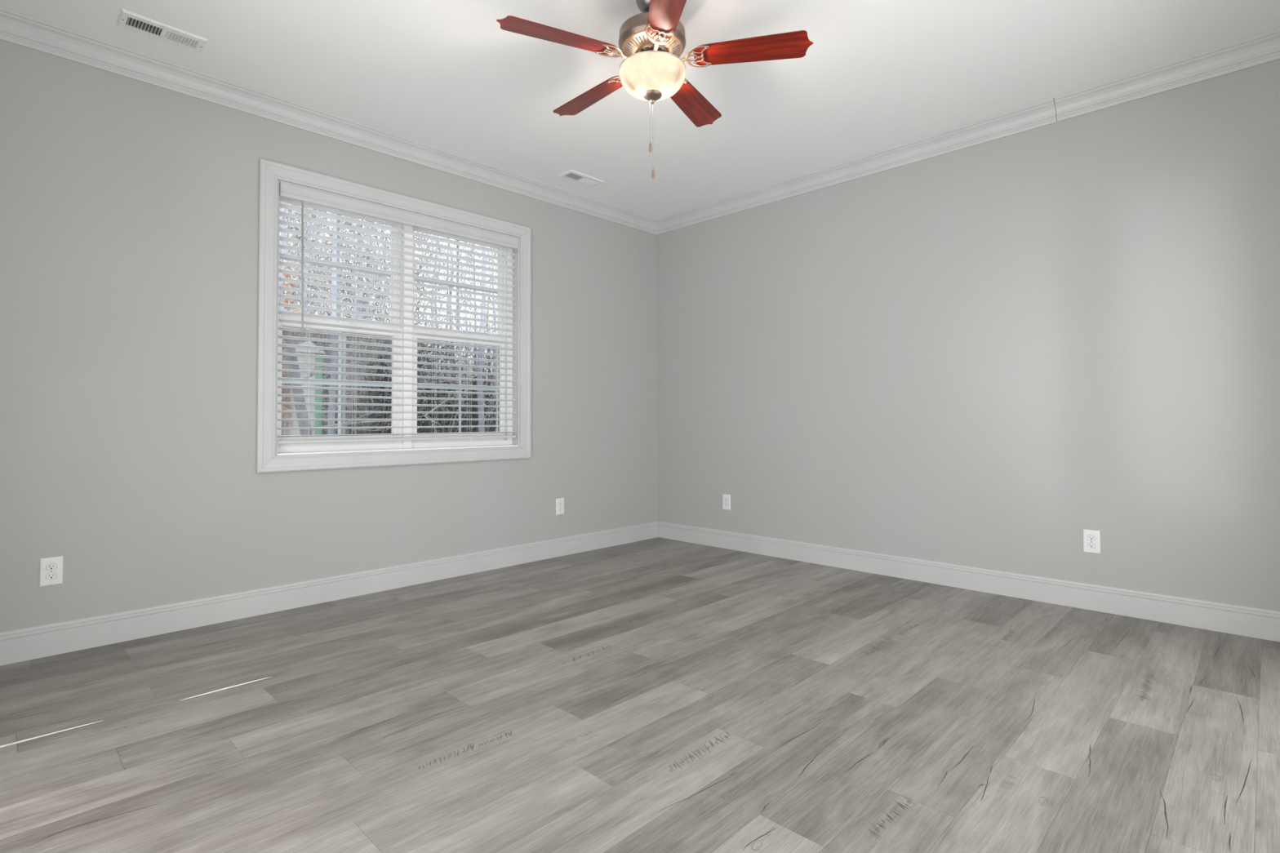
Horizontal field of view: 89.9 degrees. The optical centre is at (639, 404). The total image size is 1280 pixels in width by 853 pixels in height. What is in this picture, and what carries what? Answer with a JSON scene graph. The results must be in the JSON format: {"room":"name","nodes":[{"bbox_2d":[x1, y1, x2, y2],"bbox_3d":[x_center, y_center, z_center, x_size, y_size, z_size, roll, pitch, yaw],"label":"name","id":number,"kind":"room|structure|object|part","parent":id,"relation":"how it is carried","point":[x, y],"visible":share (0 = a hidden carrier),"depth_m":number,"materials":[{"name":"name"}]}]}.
{"room":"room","nodes":[
{"label":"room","id":0,"kind":"room"},
{"bbox_2d":[0,39,657,632],"bbox_3d":[-1.454,-0.260,4.055,0.150,2.780,4.730,-2,-2,44],"label":"wall","id":1,"kind":"structure","parent":0,"point":[129,207],"depth_m":3.18,"materials":[{"name":"grey paint"}]},
{"bbox_2d":[39,555,62,586],"bbox_3d":[-2.558,0.723,2.788,0.008,0.121,0.075,-2,-2,44],"label":"wall outlet","id":2,"kind":"object","parent":1,"relation":"attached to","point":[51,571],"visible":1,"depth_m":2.79,"materials":[{"name":"plastic"}]},
{"bbox_2d":[45,572,57,579],"bbox_3d":[-2.556,0.743,2.785,0.004,0.028,0.036,-2,-2,44],"label":"receptacle","id":3,"kind":"object","parent":2,"relation":"attached to","point":[49,575],"depth_m":2.79,"materials":[{"name":"white plastic"}]},
{"bbox_2d":[45,563,57,570],"bbox_3d":[-2.557,0.704,2.786,0.004,0.028,0.036,-2,-2,44],"label":"receptacle","id":4,"kind":"object","parent":2,"relation":"attached to","point":[49,566],"depth_m":2.79,"materials":[{"name":"white plastic"}]},
{"bbox_2d":[0,5,657,235],"bbox_3d":[-1.382,-1.575,4.011,0.068,0.112,4.430,-2,-2,44],"label":"trim","id":5,"kind":"structure","parent":1,"relation":"attached to","point":[17,28],"depth_m":3.42,"materials":[{"name":"white wood"}]},
{"bbox_2d":[0,521,657,666],"bbox_3d":[-1.389,1.042,3.965,0.016,0.134,4.429,-2,-2,44],"label":"baseboard","id":6,"kind":"structure","parent":1,"relation":"attached to","point":[16,646],"depth_m":3.39,"materials":[{"name":"white wood"}]},
{"bbox_2d":[256,158,531,473],"bbox_3d":[-1.451,-0.460,4.049,0.171,1.663,1.744,-2,-2,44],"label":"window","id":7,"kind":"structure","parent":1,"relation":"in","point":[272,456],"depth_m":3.97,"materials":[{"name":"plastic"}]},
{"bbox_3d":[-1.978,-0.474,3.405,0.021,1.662,0.087,-2,-2,44],"label":"casing","id":8,"kind":"part","parent":7,"relation":"part of","materials":[{"name":"white wood"}]},
{"bbox_2d":[280,213,390,316],"bbox_3d":[-1.791,-0.820,3.803,0.005,0.640,0.645,-2,-2,44],"label":"grille","id":9,"kind":"object","parent":7,"relation":"attached to","point":[359,216],"depth_m":3.81,"materials":[{"name":"white plastic"}]},
{"bbox_2d":[281,331,391,434],"bbox_3d":[-1.765,-0.124,3.769,0.005,0.626,0.637,-2,-2,44],"label":"grille","id":10,"kind":"object","parent":7,"relation":"attached to","point":[377,333],"depth_m":3.77,"materials":[{"name":"white plastic"}]},
{"bbox_3d":[-1.770,-0.818,3.815,0.026,0.698,0.709,-2,-2,44],"label":"sash","id":11,"kind":"part","parent":7,"relation":"part of","materials":[{"name":"plastic"}]},
{"bbox_3d":[-1.747,-0.126,3.778,0.026,0.719,0.709,-2,-2,44],"label":"sash","id":12,"kind":"part","parent":7,"relation":"part of","materials":[{"name":"plastic"}]},
{"bbox_3d":[-1.393,0.326,3.977,0.021,0.087,1.743,-2,-2,44],"label":"casing","id":13,"kind":"part","parent":7,"relation":"part of","materials":[{"name":"white wood"}]},
{"bbox_3d":[-1.479,-0.460,4.077,0.082,1.465,1.546,-2,-2,44],"label":"frame","id":14,"kind":"part","parent":7,"relation":"part of","materials":[{"name":"plastic"}]},
{"bbox_3d":[-1.401,-1.250,4.016,0.021,0.087,1.743,-2,-2,44],"label":"casing","id":15,"kind":"part","parent":7,"relation":"part of","materials":[{"name":"white wood"}]},
{"bbox_2d":[277,181,518,444],"bbox_3d":[-1.428,-0.487,4.025,0.080,1.429,1.542,-2,-2,44],"label":"window blind","id":16,"kind":"object","parent":7,"relation":"attached to","point":[288,190],"visible":0.94,"depth_m":3.94,"materials":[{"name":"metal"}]},
{"bbox_3d":[-1.860,-0.460,3.600,0.008,1.358,0.058,1,-2,-42],"label":"ladder cord","id":17,"kind":"part","parent":16,"relation":"part of","materials":[{"name":"white fabric"}]},
{"bbox_3d":[-1.681,-0.457,3.782,0.008,1.358,0.058,1,-2,-42],"label":"ladder cord","id":18,"kind":"part","parent":16,"relation":"part of","materials":[{"name":"white fabric"}]},
{"bbox_3d":[-1.433,0.213,4.016,0.052,0.020,1.532,-2,-2,44],"label":"rail","id":19,"kind":"part","parent":16,"relation":"part of","materials":[{"name":"white plastic"}]},
{"bbox_3d":[-1.489,-0.453,3.977,0.008,1.358,0.058,1,-2,-42],"label":"ladder cord","id":20,"kind":"part","parent":16,"relation":"part of","materials":[{"name":"white fabric"}]},
{"bbox_3d":[-1.326,-0.449,4.143,0.008,1.358,0.058,1,-2,-42],"label":"ladder cord","id":21,"kind":"part","parent":16,"relation":"part of","materials":[{"name":"white fabric"}]},
{"bbox_3d":[-1.147,-0.446,4.325,0.008,1.358,0.058,1,-2,-42],"label":"ladder cord","id":22,"kind":"part","parent":16,"relation":"part of","materials":[{"name":"white fabric"}]},
{"bbox_3d":[-0.934,-0.441,4.543,0.008,1.358,0.058,1,-2,-42],"label":"ladder cord","id":23,"kind":"part","parent":16,"relation":"part of","materials":[{"name":"white fabric"}]},
{"bbox_2d":[414,240,497,329],"bbox_3d":[-1.241,-0.808,4.363,0.005,0.640,0.639,-2,-2,44],"label":"grille","id":24,"kind":"object","parent":7,"relation":"attached to","point":[474,242],"depth_m":4.37,"materials":[{"name":"white plastic"}]},
{"bbox_3d":[-1.239,-0.807,4.356,0.026,0.698,0.697,-2,-2,44],"label":"sash","id":25,"kind":"part","parent":7,"relation":"part of","materials":[{"name":"glass"}]},
{"bbox_3d":[-1.216,-0.115,4.319,0.026,0.719,0.697,-2,-2,44],"label":"sash","id":26,"kind":"part","parent":7,"relation":"part of","materials":[{"name":"plastic"}]},
{"bbox_2d":[417,342,499,432],"bbox_3d":[-1.215,-0.113,4.329,0.005,0.626,0.631,-2,-2,44],"label":"grille","id":27,"kind":"object","parent":7,"relation":"attached to","point":[460,388],"depth_m":4.33,"materials":[{"name":"white plastic"}]},
{"bbox_3d":[-0.817,-0.450,4.588,0.021,1.662,0.087,-2,-2,44],"label":"casing","id":28,"kind":"part","parent":7,"relation":"part of","materials":[{"name":"white wood"}]},
{"bbox_2d":[555,497,564,515],"bbox_3d":[-0.595,0.758,4.788,0.008,0.121,0.075,-2,-2,44],"label":"wall outlet","id":29,"kind":"object","parent":1,"relation":"attached to","point":[559,502],"visible":1,"depth_m":4.78,"materials":[{"name":"plastic"}]},
{"bbox_2d":[0,537,1279,852],"bbox_3d":[0.077,1.139,2.524,4.420,0.154,4.730,-2,-2,44],"label":"floor","id":30,"kind":"structure","parent":0,"point":[658,695],"depth_m":2.12,"materials":[{"name":"laminate"}]},
{"bbox_2d":[0,0,1279,218],"bbox_3d":[0.063,-1.734,2.596,4.420,0.120,4.730,-2,-2,44],"label":"ceiling","id":31,"kind":"structure","parent":0,"point":[874,76],"depth_m":3.14,"materials":[{"name":"paint"}]},
{"bbox_2d":[116,8,208,53],"bbox_3d":[-2.117,-1.652,2.849,0.149,0.010,0.306,-2,-2,44],"label":"ceiling vent","id":32,"kind":"object","parent":31,"relation":"in","point":[127,20],"visible":1,"depth_m":2.84,"materials":[{"name":"metal"}]},
{"bbox_2d":[558,169,604,186],"bbox_3d":[-0.420,-1.617,4.588,0.149,0.010,0.306,-2,-2,44],"label":"ceiling vent","id":33,"kind":"object","parent":31,"relation":"in","point":[573,175],"visible":1,"depth_m":4.57,"materials":[{"name":"metal"}]},
{"bbox_2d":[496,0,813,178],"bbox_3d":[0.021,-1.294,2.644,1.168,0.756,1.203,-2,-2,44],"label":"ceiling fan","id":34,"kind":"object","parent":31,"relation":"hanging from","point":[652,42],"visible":1,"depth_m":2.53,"materials":[{"name":"brown wood"}]},
{"bbox_3d":[-0.313,-1.401,2.436,0.463,0.006,0.135,0,10,-25],"label":"blade","id":35,"kind":"part","parent":34,"relation":"part of","materials":[{"name":"brown wood"}]},
{"bbox_3d":[-0.225,-1.389,2.899,0.135,0.006,0.463,-15,9,-42],"label":"blade","id":36,"kind":"part","parent":34,"relation":"part of","materials":[{"name":"red wood"}]},
{"bbox_3d":[0.041,-1.158,2.601,0.003,0.188,0.003,-1,-2,22],"label":"pull chain","id":37,"kind":"part","parent":34,"relation":"part of","materials":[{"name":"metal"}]},
{"bbox_3d":[0.042,-1.044,2.598,0.013,0.040,0.013,1,-2,-37],"label":"pull knob","id":38,"kind":"part","parent":34,"relation":"part of","materials":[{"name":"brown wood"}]},
{"bbox_3d":[0.050,-1.435,2.608,0.248,0.020,0.248,-2,-2,44],"label":"vented plate","id":39,"kind":"part","parent":34,"relation":"part of","materials":[{"name":"silver metal"}]},
{"bbox_3d":[0.050,-1.309,2.604,0.270,0.102,0.270,-2,-2,44],"label":"lamp shade","id":40,"kind":"part","parent":34,"relation":"part of","materials":[{"name":"white glass"}]},
{"bbox_3d":[0.052,-1.095,2.599,0.003,0.278,0.003,0,-2,-23],"label":"pull chain","id":41,"kind":"part","parent":34,"relation":"part of","materials":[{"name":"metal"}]},
{"bbox_3d":[0.053,-0.936,2.595,0.013,0.040,0.013,1,-2,-37],"label":"pull knob","id":42,"kind":"part","parent":34,"relation":"part of","materials":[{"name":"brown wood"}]},
{"bbox_3d":[0.100,-1.408,2.208,0.135,0.006,0.463,12,-3,-7],"label":"blade","id":43,"kind":"part","parent":34,"relation":"part of","materials":[{"name":"red wood"}]},
{"bbox_3d":[0.243,-1.390,2.958,0.135,0.006,0.463,-15,-8,28],"label":"blade","id":44,"kind":"part","parent":34,"relation":"part of","materials":[{"name":"brown wood"}]},
{"bbox_3d":[0.445,-1.402,2.532,0.463,0.006,0.135,-1,-13,11],"label":"blade","id":45,"kind":"part","parent":34,"relation":"part of","materials":[{"name":"brown wood"}]},
{"bbox_2d":[656,59,1279,611],"bbox_3d":[1.728,-0.273,4.142,4.270,2.780,0.150,-2,-2,44],"label":"wall","id":46,"kind":"structure","parent":0,"point":[991,354],"depth_m":3.63,"materials":[{"name":"grey paint"}]},
{"bbox_2d":[722,493,730,510],"bbox_3d":[0.678,0.763,5.041,0.075,0.121,0.008,-2,-2,44],"label":"wall outlet","id":47,"kind":"object","parent":46,"relation":"attached to","point":[726,498],"visible":1,"depth_m":5.04,"materials":[{"name":"plastic"}]},
{"bbox_2d":[656,97,1057,235],"bbox_3d":[1.191,-1.575,4.542,2.998,0.112,0.068,-2,-2,44],"label":"trim","id":48,"kind":"structure","parent":46,"relation":"attached to","point":[1042,113],"depth_m":4.18,"materials":[{"name":"white wood"}]},
{"bbox_2d":[657,521,1279,641],"bbox_3d":[1.622,1.031,4.103,4.119,0.134,0.016,-2,-2,44],"label":"baseboard","id":49,"kind":"structure","parent":46,"relation":"attached to","point":[1252,622],"depth_m":3.61,"materials":[{"name":"white wood"}]},
{"bbox_2d":[1082,528,1100,554],"bbox_3d":[2.376,0.719,3.375,0.075,0.121,0.008,-2,-2,44],"label":"wall outlet","id":50,"kind":"object","parent":46,"relation":"attached to","point":[1091,538],"visible":1,"depth_m":3.37,"materials":[{"name":"plastic"}]},
{"bbox_2d":[1087,542,1095,548],"bbox_3d":[2.374,0.738,3.373,0.036,0.028,0.004,-2,-2,44],"label":"receptacle","id":51,"kind":"object","parent":50,"relation":"attached to","point":[1090,544],"depth_m":3.37,"materials":[{"name":"white plastic"}]},
{"bbox_2d":[1087,534,1095,541],"bbox_3d":[2.374,0.699,3.374,0.036,0.028,0.004,-2,-2,44],"label":"receptacle","id":52,"kind":"object","parent":50,"relation":"attached to","point":[1090,537],"depth_m":3.37,"materials":[{"name":"white plastic"}]},
{"bbox_2d":[1053,28,1279,121],"bbox_3d":[2.662,-1.618,3.098,1.120,0.110,0.069,-2,-2,44],"label":"trim","id":53,"kind":"structure","parent":46,"relation":"attached to","point":[1263,48],"depth_m":3.14,"materials":[{"name":"white wood"}]},
{"label":"outside","id":54,"kind":"structure","parent":0,"visible":0},
{"bbox_3d":[-21.457,2.643,33.746,69.600,0.300,70.000,-2,-2,44],"label":"ground","id":55,"kind":"structure","parent":54,"visible":0},
{"bbox_2d":[281,226,301,435],"bbox_3d":[-5.313,-0.354,9.302,0.725,4.328,0.762,-2,-2,44],"label":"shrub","id":56,"kind":"object","parent":55,"relation":"on","point":[284,391],"visible":0.06,"depth_m":9.33,"materials":[{"name":"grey plant"}]},
{"bbox_2d":[281,341,325,435],"bbox_3d":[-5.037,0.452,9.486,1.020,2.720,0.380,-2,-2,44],"label":"garden shed","id":57,"kind":"object","parent":55,"relation":"on","point":[294,424],"visible":0.2,"depth_m":9.22,"materials":[{"name":"white"}]},
{"bbox_3d":[-4.961,0.564,9.563,0.896,2.500,0.100,-2,-2,44],"label":"panel","id":58,"kind":"part","parent":57,"relation":"part of","materials":[{"name":"white"}]},
{"bbox_2d":[282,203,356,348],"bbox_3d":[-5.852,-3.175,10.195,4.951,10.118,4.998,0,-1,-3],"label":"tree","id":59,"kind":"object","parent":55,"relation":"on","point":[298,334],"visible":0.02,"depth_m":10.17,"materials":[{"name":"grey plant"}]},
{"bbox_2d":[282,254,372,415],"bbox_3d":[-8.910,-1.319,17.084,4.099,6.780,2.702,0,-1,-4],"label":"tree","id":60,"kind":"object","parent":55,"relation":"on","point":[296,255],"visible":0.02,"depth_m":16.98,"materials":[{"name":"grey plant"}]},
{"bbox_2d":[280,201,382,410],"bbox_3d":[-5.358,-1.181,8.816,3.295,6.056,2.124,-1,-1,16],"label":"tree","id":61,"kind":"object","parent":55,"relation":"on","point":[283,218],"visible":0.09,"depth_m":9.53,"materials":[{"name":"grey plant"}]},
{"bbox_2d":[287,207,376,368],"bbox_3d":[-5.104,-3.105,10.474,4.926,9.984,5.626,-1,-2,37],"label":"tree","id":62,"kind":"object","parent":55,"relation":"on","point":[308,240],"visible":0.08,"depth_m":10.22,"materials":[{"name":"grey plant"}]},
{"bbox_2d":[288,204,382,342],"bbox_3d":[-7.581,-2.958,12.776,5.723,9.828,4.742,0,-1,-5],"label":"tree","id":63,"kind":"object","parent":55,"relation":"on","point":[296,205],"visible":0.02,"depth_m":13.21,"materials":[{"name":"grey plant"}]},
{"bbox_2d":[288,217,383,423],"bbox_3d":[-8.272,-1.622,15.886,4.515,7.319,4.192,-1,-2,38],"label":"tree","id":64,"kind":"object","parent":55,"relation":"on","point":[317,217],"visible":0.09,"depth_m":16.01,"materials":[{"name":"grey plant"}]},
{"bbox_2d":[294,211,389,410],"bbox_3d":[-8.369,-3.138,17.484,5.179,10.430,6.403,0,-2,-23],"label":"tree","id":65,"kind":"object","parent":55,"relation":"on","point":[371,228],"visible":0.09,"depth_m":17.39,"materials":[{"name":"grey plant"}]},
{"bbox_2d":[341,335,346,434],"bbox_3d":[-4.416,0.376,9.550,0.062,2.870,0.062,-2,-2,44],"label":"post","id":66,"kind":"object","parent":55,"relation":"on","point":[344,338],"visible":0.16,"depth_m":9.55,"materials":[{"name":"white"}]},
{"bbox_2d":[321,363,365,435],"bbox_3d":[-5.922,0.513,11.058,2.098,2.685,2.621,-2,-2,44],"label":"shrub","id":67,"kind":"object","parent":55,"relation":"on","point":[326,406],"visible":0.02,"depth_m":11.16,"materials":[{"name":"green plant"}]},
{"bbox_2d":[320,295,386,434],"bbox_3d":[-4.356,0.044,9.824,0.769,3.549,1.038,-2,-2,44],"label":"shrub","id":68,"kind":"object","parent":55,"relation":"on","point":[367,410],"visible":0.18,"depth_m":9.74,"materials":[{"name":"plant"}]},
{"bbox_2d":[280,220,426,431],"bbox_3d":[-6.892,-3.494,14.265,5.018,10.966,4.782,0,-1,-13],"label":"tree","id":69,"kind":"object","parent":55,"relation":"on","point":[333,220],"visible":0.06,"depth_m":13.93,"materials":[{"name":"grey plant"}]},
{"bbox_2d":[283,208,426,377],"bbox_3d":[-6.172,-2.591,12.026,5.390,9.043,4.000,-1,-1,11],"label":"tree","id":70,"kind":"object","parent":55,"relation":"on","point":[292,310],"visible":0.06,"depth_m":12.05,"materials":[{"name":"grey plant"}]},
{"bbox_2d":[289,230,419,417],"bbox_3d":[-9.143,-1.835,18.191,5.037,7.866,4.083,1,-2,-38],"label":"tree","id":71,"kind":"object","parent":55,"relation":"on","point":[380,230],"visible":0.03,"depth_m":18.25,"materials":[{"name":"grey plant"}]},
{"bbox_2d":[290,207,422,431],"bbox_3d":[-6.825,-1.818,15.461,3.118,7.675,4.918,0,-1,-11],"label":"tree","id":72,"kind":"object","parent":55,"relation":"on","point":[355,255],"visible":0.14,"depth_m":15.13,"materials":[{"name":"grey plant"}]},
{"bbox_2d":[281,213,446,434],"bbox_3d":[-4.660,-2.287,9.298,3.338,8.287,3.859,0,-1,2],"label":"tree","id":73,"kind":"object","parent":55,"relation":"on","point":[333,376],"visible":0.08,"depth_m":9.31,"materials":[{"name":"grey plant"}]},
{"bbox_2d":[346,352,391,434],"bbox_3d":[-3.948,0.496,9.669,0.894,2.632,1.080,-2,-2,44],"label":"shrub","id":74,"kind":"object","parent":55,"relation":"on","point":[384,393],"visible":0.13,"depth_m":9.60,"materials":[{"name":"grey plant"}]},
{"bbox_2d":[282,204,458,426],"bbox_3d":[-5.159,-2.611,13.621,4.814,9.153,6.058,-1,-2,19],"label":"tree","id":75,"kind":"object","parent":55,"relation":"on","point":[367,310],"visible":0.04,"depth_m":12.70,"materials":[{"name":"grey plant"}]},
{"bbox_2d":[279,208,468,435],"bbox_3d":[-3.817,-0.999,8.066,2.311,5.669,3.451,-2,-2,44],"label":"tree","id":76,"kind":"object","parent":55,"relation":"on","point":[301,424],"visible":0.22,"depth_m":8.28,"materials":[{"name":"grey plant"}]},
{"bbox_2d":[285,206,466,410],"bbox_3d":[-5.410,-3.261,11.826,5.755,10.365,5.239,0,-1,-12],"label":"tree","id":77,"kind":"object","parent":55,"relation":"on","point":[300,206],"visible":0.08,"depth_m":11.76,"materials":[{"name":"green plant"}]},
{"bbox_2d":[286,217,475,434],"bbox_3d":[-5.119,-1.881,10.996,5.854,7.563,2.924,-2,-2,44],"label":"tree","id":78,"kind":"object","parent":55,"relation":"on","point":[360,264],"visible":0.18,"depth_m":11.10,"materials":[{"name":"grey plant"}]},
{"bbox_2d":[286,213,488,433],"bbox_3d":[-6.426,-2.563,15.265,5.750,9.150,5.737,-1,-1,15],"label":"tree","id":79,"kind":"object","parent":55,"relation":"on","point":[384,267],"visible":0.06,"depth_m":15.07,"materials":[{"name":"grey plant"}]},
{"bbox_2d":[280,201,498,435],"bbox_3d":[-8.451,-2.815,19.090,5.175,9.774,22.432,-2,-2,44],"label":"trees","id":80,"kind":"object","parent":55,"relation":"on","point":[291,211],"visible":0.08,"depth_m":18.91,"materials":[{"name":"plant"}]},
{"bbox_2d":[311,208,482,400],"bbox_3d":[-4.692,-1.851,13.587,4.167,7.628,5.073,0,-1,-17],"label":"tree","id":81,"kind":"object","parent":55,"relation":"on","point":[313,209],"visible":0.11,"depth_m":13.17,"materials":[{"name":"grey plant"}]},
{"bbox_2d":[308,231,496,431],"bbox_3d":[-4.464,-2.678,14.795,5.947,9.338,4.422,-1,-2,26],"label":"tree","id":82,"kind":"object","parent":55,"relation":"on","point":[451,251],"visible":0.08,"depth_m":15.27,"materials":[{"name":"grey plant"}]},
{"bbox_2d":[324,223,494,431],"bbox_3d":[-5.724,-3.835,17.796,5.707,11.812,5.862,0,-2,-22],"label":"tree","id":83,"kind":"object","parent":55,"relation":"on","point":[432,310],"visible":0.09,"depth_m":17.51,"materials":[{"name":"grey plant"}]},
{"bbox_2d":[328,232,496,431],"bbox_3d":[-4.268,-3.168,13.774,3.991,10.265,6.012,-1,-1,12],"label":"tree","id":84,"kind":"object","parent":55,"relation":"on","point":[447,272],"visible":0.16,"depth_m":14.00,"materials":[{"name":"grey plant"}]},
{"bbox_2d":[328,240,498,428],"bbox_3d":[-3.771,-2.273,14.349,4.623,8.501,5.688,0,-1,0],"label":"tree","id":85,"kind":"object","parent":55,"relation":"on","point":[474,317],"visible":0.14,"depth_m":14.02,"materials":[{"name":"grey plant"}]},
{"bbox_2d":[336,336,491,434],"bbox_3d":[-4.373,0.178,12.658,2.617,3.425,3.105,-1,-2,27],"label":"shrub","id":86,"kind":"object","parent":55,"relation":"on","point":[428,352],"visible":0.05,"depth_m":12.66,"materials":[{"name":"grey plant"}]},
{"bbox_2d":[350,217,491,399],"bbox_3d":[-6.153,-3.031,18.949,4.635,10.266,6.242,0,-1,-14],"label":"tree","id":87,"kind":"object","parent":55,"relation":"on","point":[350,217],"visible":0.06,"depth_m":18.68,"materials":[{"name":"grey plant"}]},
{"bbox_2d":[344,245,498,431],"bbox_3d":[-2.683,-1.941,10.154,3.334,7.617,4.864,1,-2,-30],"label":"tree","id":88,"kind":"object","parent":55,"relation":"on","point":[479,349],"visible":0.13,"depth_m":9.99,"materials":[{"name":"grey plant"}]},
{"bbox_2d":[370,237,493,431],"bbox_3d":[-5.986,-3.285,18.977,5.985,10.773,7.128,0,-1,-9],"label":"tree","id":89,"kind":"object","parent":55,"relation":"on","point":[438,374],"visible":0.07,"depth_m":18.30,"materials":[{"name":"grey plant"}]},
{"bbox_2d":[378,237,493,428],"bbox_3d":[-6.793,-1.504,19.648,3.654,7.255,3.668,-1,-2,29],"label":"tree","id":90,"kind":"object","parent":55,"relation":"on","point":[418,237],"visible":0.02,"depth_m":19.95,"materials":[{"name":"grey plant"}]},
{"bbox_2d":[417,373,472,433],"bbox_3d":[-3.229,0.641,10.249,1.030,2.365,1.282,-2,-2,44],"label":"shrub","id":91,"kind":"object","parent":55,"relation":"on","point":[427,423],"visible":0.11,"depth_m":10.26,"materials":[{"name":"green plant"}]},
{"bbox_2d":[413,231,496,425],"bbox_3d":[-5.251,-2.493,17.849,4.795,9.129,5.223,-1,-1,12],"label":"tree","id":92,"kind":"object","parent":55,"relation":"on","point":[416,232],"visible":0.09,"depth_m":17.96,"materials":[{"name":"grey plant"}]},
{"bbox_2d":[416,236,498,431],"bbox_3d":[-2.323,-2.533,12.756,3.885,8.926,5.198,-1,-1,15],"label":"tree","id":93,"kind":"object","parent":55,"relation":"on","point":[495,350],"visible":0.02,"depth_m":12.65,"materials":[{"name":"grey plant"}]},
{"bbox_2d":[418,232,498,428],"bbox_3d":[-3.423,-1.672,12.288,3.698,7.192,3.829,0,-1,-5],"label":"tree","id":94,"kind":"object","parent":55,"relation":"on","point":[465,301],"visible":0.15,"depth_m":12.31,"materials":[{"name":"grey plant"}]},
{"bbox_2d":[418,248,498,395],"bbox_3d":[-3.006,-2.687,17.082,4.771,9.456,5.599,-2,-2,44],"label":"tree","id":95,"kind":"object","parent":55,"relation":"on","point":[468,248],"visible":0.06,"depth_m":16.47,"materials":[{"name":"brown plant"}]},
{"bbox_2d":[444,265,491,428],"bbox_3d":[-5.610,-1.477,22.448,3.364,7.328,4.516,1,-2,-41],"label":"tree","id":96,"kind":"object","parent":55,"relation":"on","point":[488,265],"visible":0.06,"depth_m":21.96,"materials":[{"name":"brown plant"}]},
{"bbox_2d":[440,250,495,359],"bbox_3d":[-4.197,-1.266,19.480,4.683,6.744,3.956,0,-1,5],"label":"tree","id":97,"kind":"object","parent":55,"relation":"on","point":[482,251],"visible":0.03,"depth_m":19.73,"materials":[{"name":"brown plant"}]},
{"bbox_2d":[444,237,498,431],"bbox_3d":[-3.753,-3.446,18.386,5.725,11.048,7.519,-1,-2,22],"label":"tree","id":98,"kind":"object","parent":55,"relation":"on","point":[492,279],"visible":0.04,"depth_m":17.90,"materials":[{"name":"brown plant"}]},
{"bbox_2d":[447,342,498,431],"bbox_3d":[-2.979,0.220,14.641,2.624,3.428,3.077,-1,-2,24],"label":"shrub","id":99,"kind":"object","parent":55,"relation":"on","point":[453,342],"visible":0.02,"depth_m":14.33,"materials":[{"name":"green plant"}]},
{"bbox_2d":[448,371,498,432],"bbox_3d":[-2.832,0.635,11.236,0.992,2.424,1.251,-2,-2,42],"label":"shrub","id":100,"kind":"object","parent":55,"relation":"on","point":[469,396],"visible":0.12,"depth_m":11.22,"materials":[{"name":"green plant"}]},
{"bbox_2d":[453,262,496,398],"bbox_3d":[-3.463,-1.507,18.584,4.181,7.175,5.516,0,-1,0],"label":"tree","id":101,"kind":"object","parent":55,"relation":"on","point":[472,262],"visible":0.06,"depth_m":18.82,"materials":[{"name":"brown plant"}]},
{"bbox_2d":[496,248,497,431],"bbox_3d":[-2.284,-0.392,10.247,0.034,4.420,0.034,-2,-2,44],"label":"post","id":102,"kind":"object","parent":55,"relation":"on","point":[496,249],"visible":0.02,"depth_m":10.24,"materials":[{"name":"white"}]}
]}

